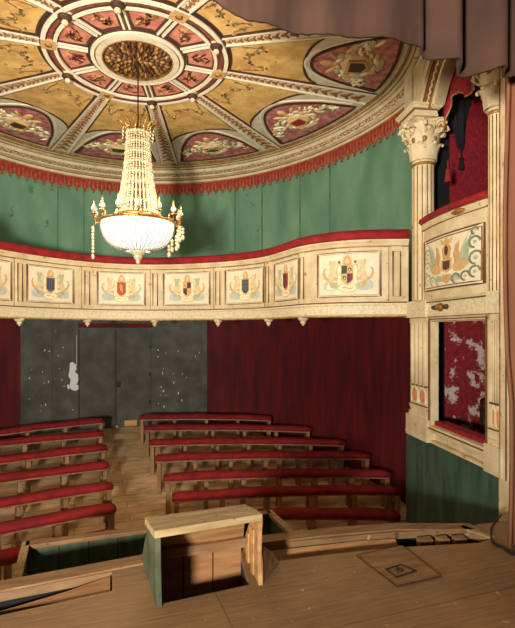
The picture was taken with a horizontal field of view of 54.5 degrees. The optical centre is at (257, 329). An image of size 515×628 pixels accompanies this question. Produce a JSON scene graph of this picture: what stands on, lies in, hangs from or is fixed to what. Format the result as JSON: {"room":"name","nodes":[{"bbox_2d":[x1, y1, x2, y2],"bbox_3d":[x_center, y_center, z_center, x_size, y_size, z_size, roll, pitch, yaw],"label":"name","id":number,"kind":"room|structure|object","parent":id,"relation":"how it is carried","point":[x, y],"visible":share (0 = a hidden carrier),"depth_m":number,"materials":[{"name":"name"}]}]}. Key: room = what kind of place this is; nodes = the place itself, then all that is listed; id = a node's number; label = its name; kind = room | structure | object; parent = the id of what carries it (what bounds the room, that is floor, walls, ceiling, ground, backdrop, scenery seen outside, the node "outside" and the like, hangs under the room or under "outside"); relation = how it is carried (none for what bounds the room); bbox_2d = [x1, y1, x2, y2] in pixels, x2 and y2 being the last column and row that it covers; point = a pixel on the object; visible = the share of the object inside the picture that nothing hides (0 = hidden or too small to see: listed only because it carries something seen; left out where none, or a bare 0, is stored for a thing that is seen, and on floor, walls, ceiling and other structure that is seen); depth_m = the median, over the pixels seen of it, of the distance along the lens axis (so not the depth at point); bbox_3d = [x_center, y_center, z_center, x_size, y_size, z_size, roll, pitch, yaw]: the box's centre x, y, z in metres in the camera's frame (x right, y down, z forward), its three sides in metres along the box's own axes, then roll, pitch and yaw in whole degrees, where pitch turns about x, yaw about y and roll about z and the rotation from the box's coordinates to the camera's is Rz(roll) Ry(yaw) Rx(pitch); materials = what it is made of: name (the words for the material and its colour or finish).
{"room":"theater stage","nodes":[
{"label":"theater stage","id":0,"kind":"room"},
{"bbox_2d":[0,319,19,438],"bbox_3d":[-6.005,1.454,7.595,1.278,3.508,7.200,0,0,2],"label":"wall","id":1,"kind":"structure","parent":0,"point":[9,328],"depth_m":10.97,"materials":[{"name":"red fabric"}]},
{"bbox_2d":[20,319,206,436],"bbox_3d":[-3.325,1.056,11.957,4.278,2.712,0.399,0,0,-18],"label":"wall","id":2,"kind":"structure","parent":0,"point":[49,386],"depth_m":11.72,"materials":[{"name":"paint"}]},
{"bbox_2d":[78,323,151,428],"bbox_3d":[-3.402,1.083,12.006,1.712,2.486,0.090,0,0,-20],"label":"door","id":3,"kind":"structure","parent":2,"relation":"in","point":[95,346],"depth_m":12.00,"materials":[{"name":"metal"}]},
{"bbox_2d":[0,426,405,579],"bbox_3d":[-2.013,2.941,7.825,9.600,1.252,9.400,0,0,-20],"label":"floor","id":4,"kind":"structure","parent":0,"point":[135,498],"depth_m":9.00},
{"bbox_2d":[0,418,102,452],"bbox_3d":[-4.572,2.235,9.913,2.928,0.743,0.332,0,0,-33],"label":"bench","id":5,"kind":"object","parent":4,"relation":"on","point":[63,425],"visible":0.89,"depth_m":10.14,"materials":[{"name":"red fabric"}]},
{"bbox_2d":[0,418,102,434],"bbox_3d":[-4.574,1.960,9.916,2.928,0.192,0.325,0,0,-33],"label":"cushion","id":6,"kind":"object","parent":5,"relation":"on","point":[25,429],"depth_m":10.13,"materials":[{"name":"red fabric"}]},
{"bbox_2d":[0,431,103,470],"bbox_3d":[-4.606,2.329,9.089,3.470,0.714,0.332,0,0,-27],"label":"bench","id":7,"kind":"object","parent":4,"relation":"on","point":[62,437],"visible":0.87,"depth_m":9.40,"materials":[{"name":"red fabric"}]},
{"bbox_2d":[0,431,103,445],"bbox_3d":[-4.607,2.054,9.092,3.469,0.163,0.325,0,0,-27],"label":"cushion","id":8,"kind":"object","parent":7,"relation":"on","point":[62,437],"depth_m":9.40,"materials":[{"name":"red fabric"}]},
{"bbox_2d":[0,444,106,492],"bbox_3d":[-4.423,2.443,8.180,3.804,0.742,0.331,0,0,-30],"label":"bench","id":9,"kind":"object","parent":4,"relation":"on","point":[65,452],"visible":0.91,"depth_m":8.63,"materials":[{"name":"red fabric"}]},
{"bbox_2d":[0,444,106,462],"bbox_3d":[-4.425,2.168,8.182,3.804,0.192,0.325,0,0,-30],"label":"cushion","id":10,"kind":"object","parent":9,"relation":"on","point":[65,452],"depth_m":8.66,"materials":[{"name":"red fabric"}]},
{"bbox_2d":[0,461,108,515],"bbox_3d":[-4.202,2.541,7.391,3.884,0.738,0.331,0,0,-29],"label":"bench","id":11,"kind":"object","parent":4,"relation":"on","point":[19,477],"visible":0.85,"depth_m":7.89,"materials":[{"name":"red fabric"}]},
{"bbox_2d":[0,461,108,482],"bbox_3d":[-4.203,2.265,7.394,3.884,0.187,0.325,0,0,-29],"label":"cushion","id":12,"kind":"object","parent":11,"relation":"on","point":[102,466],"depth_m":7.88,"materials":[{"name":"red fabric"}]},
{"bbox_2d":[0,482,113,545],"bbox_3d":[-3.815,2.653,6.593,3.745,0.744,0.331,0,0,-32],"label":"bench","id":13,"kind":"object","parent":4,"relation":"on","point":[63,493],"visible":0.89,"depth_m":7.12,"materials":[{"name":"red fabric"}]},
{"bbox_2d":[0,482,113,507],"bbox_3d":[-3.816,2.378,6.596,3.745,0.194,0.325,0,0,-32],"label":"cushion","id":14,"kind":"object","parent":13,"relation":"on","point":[63,493],"depth_m":7.12,"materials":[{"name":"red fabric"}]},
{"bbox_2d":[0,529,115,579],"bbox_3d":[-3.022,2.819,5.409,3.020,0.737,0.332,0,0,-32],"label":"bench","id":15,"kind":"object","parent":4,"relation":"on","point":[9,556],"visible":0.21,"depth_m":5.53,"materials":[{"name":"red fabric"}]},
{"bbox_2d":[0,503,116,580],"bbox_3d":[-3.464,2.739,5.943,3.503,0.750,0.332,0,0,-32],"label":"bench","id":16,"kind":"object","parent":4,"relation":"on","point":[54,519],"visible":0.9,"depth_m":6.44,"materials":[{"name":"red fabric"}]},
{"bbox_2d":[0,503,116,534],"bbox_3d":[-3.466,2.464,5.946,3.503,0.200,0.325,0,0,-32],"label":"cushion","id":17,"kind":"object","parent":16,"relation":"on","point":[54,519],"depth_m":6.44,"materials":[{"name":"red fabric"}]},
{"bbox_2d":[124,420,136,425],"bbox_3d":[-3.072,2.251,12.117,0.295,0.130,0.030,0,0,-18],"label":"box","id":18,"kind":"object","parent":4,"relation":"on","point":[126,422],"visible":1,"depth_m":12.10,"materials":[{"name":"yellow wood"}]},
{"bbox_2d":[13,510,294,577],"bbox_3d":[-0.722,2.587,4.020,2.240,1.625,1.165,0,0,-20],"label":"pit","id":19,"kind":"object","parent":4,"relation":"on","point":[56,553],"visible":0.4,"depth_m":4.30,"materials":[{"name":"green wood"}]},
{"bbox_2d":[139,413,271,444],"bbox_3d":[-1.146,2.224,11.225,2.911,0.740,0.332,0,0,-7],"label":"bench","id":20,"kind":"object","parent":4,"relation":"on","point":[185,416],"visible":0.92,"depth_m":11.16,"materials":[{"name":"red fabric"}]},
{"bbox_2d":[139,413,271,419],"bbox_3d":[-1.146,1.948,11.228,2.911,0.189,0.325,0,0,-7],"label":"cushion","id":21,"kind":"object","parent":20,"relation":"on","point":[185,416],"depth_m":11.17,"materials":[{"name":"red fabric"}]},
{"bbox_2d":[144,424,310,457],"bbox_3d":[-0.608,2.331,10.517,3.458,0.751,0.332,0,0,-6],"label":"bench","id":22,"kind":"object","parent":4,"relation":"on","point":[275,429],"visible":0.91,"depth_m":10.46,"materials":[{"name":"red fabric"}]},
{"bbox_2d":[144,424,310,431],"bbox_3d":[-0.608,2.056,10.520,3.458,0.201,0.325,0,0,-6],"label":"cushion","id":23,"kind":"object","parent":22,"relation":"on","point":[158,427],"depth_m":10.46,"materials":[{"name":"red fabric"}]},
{"bbox_2d":[149,437,344,475],"bbox_3d":[-0.174,2.440,9.713,3.785,0.755,0.331,0,0,-7],"label":"bench","id":24,"kind":"object","parent":4,"relation":"on","point":[279,441],"visible":0.88,"depth_m":9.66,"materials":[{"name":"red fabric"}]},
{"bbox_2d":[149,437,344,445],"bbox_3d":[-0.175,2.165,9.716,3.785,0.205,0.325,0,0,-7],"label":"cushion","id":25,"kind":"object","parent":24,"relation":"on","point":[279,441],"depth_m":9.67,"materials":[{"name":"red fabric"}]},
{"bbox_2d":[155,451,370,494],"bbox_3d":[0.135,2.535,8.993,3.866,0.749,0.331,0,0,-8],"label":"bench","id":26,"kind":"object","parent":4,"relation":"on","point":[331,456],"visible":0.94,"depth_m":8.94,"materials":[{"name":"red fabric"}]},
{"bbox_2d":[155,451,370,461],"bbox_3d":[0.134,2.260,8.996,3.866,0.199,0.325,0,0,-8],"label":"cushion","id":27,"kind":"object","parent":26,"relation":"on","point":[264,456],"depth_m":8.94,"materials":[{"name":"red fabric"}]},
{"bbox_2d":[164,468,390,514],"bbox_3d":[0.358,2.641,8.192,3.721,0.739,0.331,0,0,-8],"label":"bench","id":28,"kind":"object","parent":4,"relation":"on","point":[314,474],"visible":0.9,"depth_m":8.15,"materials":[{"name":"red fabric"}]},
{"bbox_2d":[164,468,390,481],"bbox_3d":[0.358,2.366,8.195,3.721,0.189,0.325,0,0,-8],"label":"cushion","id":29,"kind":"object","parent":28,"relation":"on","point":[313,473],"depth_m":8.15,"materials":[{"name":"red fabric"}]},
{"bbox_2d":[172,484,401,525],"bbox_3d":[0.474,2.715,7.543,3.478,0.735,0.332,0,0,-9],"label":"bench","id":30,"kind":"object","parent":4,"relation":"on","point":[352,491],"visible":0.89,"depth_m":7.52,"materials":[{"name":"red fabric"}]},
{"bbox_2d":[172,484,401,501],"bbox_3d":[0.474,2.440,7.546,3.478,0.184,0.325,0,0,-9],"label":"cushion","id":31,"kind":"object","parent":30,"relation":"on","point":[352,490],"depth_m":7.51,"materials":[{"name":"red fabric"}]},
{"bbox_2d":[257,507,400,529],"bbox_3d":[0.460,2.799,6.825,2.998,0.736,0.332,0,0,-7],"label":"bench","id":32,"kind":"object","parent":4,"relation":"on","point":[352,514],"visible":0.47,"depth_m":6.84,"materials":[{"name":"red fabric"}]},
{"bbox_2d":[257,507,400,519],"bbox_3d":[0.459,2.524,6.828,2.998,0.186,0.325,0,0,-7],"label":"cushion","id":33,"kind":"object","parent":32,"relation":"on","point":[285,513],"depth_m":6.84,"materials":[{"name":"red fabric"}]},
{"bbox_2d":[396,59,508,524],"bbox_3d":[2.955,-0.175,5.659,2.210,7.350,2.889,0,0,-7],"label":"box","id":34,"kind":"object","parent":4,"relation":"on","point":[456,473],"visible":0.74,"depth_m":5.96,"materials":[{"name":"beige paint"}]},
{"bbox_2d":[442,93,470,170],"bbox_3d":[2.685,-2.757,6.748,0.405,1.182,0.080,0,0,-7],"label":"drape","id":35,"kind":"object","parent":34,"relation":"hanging from","point":[457,117],"visible":0.77,"depth_m":6.75,"materials":[{"name":"fabric"}]},
{"bbox_2d":[434,421,484,443],"bbox_3d":[2.293,1.139,5.515,0.140,0.070,1.147,0,0,-7],"label":"cushion","id":36,"kind":"object","parent":34,"relation":"on","point":[458,433],"depth_m":5.51,"materials":[{"name":"red fabric"}]},
{"bbox_2d":[443,69,480,182],"bbox_3d":[2.337,-2.445,5.484,0.074,1.350,1.137,0,0,-7],"label":"valance","id":37,"kind":"object","parent":34,"relation":"hanging from","point":[464,86],"visible":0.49,"depth_m":5.80,"materials":[{"name":"red fabric"}]},
{"bbox_2d":[480,399,484,434],"bbox_3d":[3.368,1.200,6.639,0.850,0.560,0.080,0,0,-8],"label":"wooden rail","id":38,"kind":"object","parent":34,"relation":"in","point":[482,401],"visible":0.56,"depth_m":6.56,"materials":[{"name":"brown wood"}]},
{"bbox_2d":[0,0,408,163],"bbox_3d":[-1.817,-3.575,7.368,11.055,0.250,12.518,0,0,-17],"label":"ceiling","id":39,"kind":"structure","parent":0,"point":[218,84],"depth_m":7.08,"materials":[{"name":"multicoloured paint"}]},
{"bbox_2d":[91,61,184,263],"bbox_3d":[-1.577,-2.225,6.600,1.159,2.710,1.190,0,0,37],"label":"chandelier","id":40,"kind":"object","parent":39,"relation":"hanging from","point":[139,232],"visible":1,"depth_m":6.42,"materials":[{"name":"glass"}]},
{"bbox_2d":[210,0,514,77],"bbox_3d":[0.645,-2.518,2.736,2.726,1.965,0.227,0,0,-20],"label":"stage curtain","id":41,"kind":"object","parent":39,"relation":"hanging from","point":[479,34],"visible":1,"depth_m":2.84,"materials":[{"name":"brown fabric"}]},
{"bbox_2d":[0,128,411,301],"bbox_3d":[-2.240,-1.985,8.463,8.059,3.270,6.306,0,0,-20],"label":"wall","id":42,"kind":"structure","parent":0,"point":[371,189],"depth_m":10.34,"materials":[{"name":"green paint"}]},
{"bbox_2d":[0,107,403,196],"bbox_3d":[-2.276,-3.210,8.563,7.840,0.300,5.874,0,0,-20],"label":"pelmet","id":43,"kind":"object","parent":42,"relation":"attached to","point":[389,125],"visible":0.87,"depth_m":10.45,"materials":[{"name":"red cloth"}]},
{"bbox_2d":[0,229,409,326],"bbox_3d":[-2.363,-0.705,8.809,9.282,1.290,7.040,0,0,-20],"label":"balcony","id":44,"kind":"object","parent":42,"relation":"attached to","point":[354,273],"visible":0.98,"depth_m":8.24,"materials":[{"name":"beige paint"}]},
{"bbox_2d":[0,45,422,183],"bbox_3d":[-2.078,-3.530,8.007,7.914,0.340,7.145,0,0,-20],"label":"crown molding","id":45,"kind":"structure","parent":42,"relation":"attached to","point":[388,102],"depth_m":10.07,"materials":[{"name":"beige paint"}]},
{"bbox_2d":[0,520,514,627],"bbox_3d":[0.659,2.504,0.320,7.200,2.032,6.667,0,0,-20],"label":"floor","id":46,"kind":"structure","parent":0,"point":[475,588],"depth_m":2.86,"materials":[{"name":"brown wood"}]},
{"bbox_2d":[0,576,109,614],"bbox_3d":[-1.323,1.591,2.705,1.100,0.158,0.198,0,0,-31],"label":"board","id":47,"kind":"object","parent":46,"relation":"on","point":[102,585],"visible":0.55,"depth_m":2.88,"materials":[{"name":"brown wood"}]},
{"bbox_2d":[142,504,278,607],"bbox_3d":[-0.282,1.587,3.126,0.859,1.025,0.676,0,0,-20],"label":"hood","id":48,"kind":"object","parent":46,"relation":"on","point":[193,536],"visible":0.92,"depth_m":3.17,"materials":[{"name":"brown wood"}]},
{"bbox_2d":[271,539,397,560],"bbox_3d":[0.551,1.587,3.531,0.971,0.113,0.138,0,0,-13],"label":"board","id":49,"kind":"object","parent":46,"relation":"on","point":[302,552],"visible":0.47,"depth_m":3.55,"materials":[{"name":"brown wood"}]},
{"bbox_2d":[356,545,441,586],"bbox_3d":[0.901,1.488,3.189,0.381,0.023,0.458,0,0,-20],"label":"trapdoor","id":50,"kind":"object","parent":46,"relation":"on","point":[398,565],"visible":1,"depth_m":3.15,"materials":[{"name":"wood"}]},
{"bbox_2d":[416,536,433,545],"bbox_3d":[1.226,1.679,3.660,0.104,0.318,0.061,0,0,-8],"label":"wooden block","id":51,"kind":"object","parent":46,"relation":"on","point":[423,540],"visible":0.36,"depth_m":3.64,"materials":[{"name":"brown wood"}]},
{"bbox_2d":[435,535,449,544],"bbox_3d":[1.359,1.679,3.676,0.087,0.318,0.061,0,0,-6],"label":"wooden block","id":52,"kind":"object","parent":46,"relation":"on","point":[442,539],"visible":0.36,"depth_m":3.65,"materials":[{"name":"brown wood"}]},
{"bbox_2d":[451,534,466,543],"bbox_3d":[1.489,1.679,3.690,0.091,0.318,0.061,0,0,-6],"label":"wooden block","id":53,"kind":"object","parent":46,"relation":"on","point":[460,538],"visible":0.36,"depth_m":3.66,"materials":[{"name":"brown wood"}]},
{"bbox_2d":[490,514,514,555],"bbox_3d":[1.827,1.492,3.649,0.430,0.012,0.733,0,0,-10],"label":"cable","id":54,"kind":"object","parent":46,"relation":"on","point":[494,543],"visible":1,"depth_m":3.48,"materials":[{"name":"black rubber"}]},
{"bbox_2d":[503,77,514,548],"bbox_3d":[2.017,-0.505,3.517,0.736,3.991,0.120,0,0,-20],"label":"curtain","id":55,"kind":"object","parent":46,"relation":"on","point":[509,148],"visible":0.88,"depth_m":3.45,"materials":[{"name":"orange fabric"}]},
{"bbox_2d":[207,317,410,503],"bbox_3d":[1.342,1.454,10.103,1.139,3.508,6.987,0,0,-39],"label":"wall","id":56,"kind":"structure","parent":0,"point":[347,379],"depth_m":10.76,"materials":[{"name":"red fabric"}]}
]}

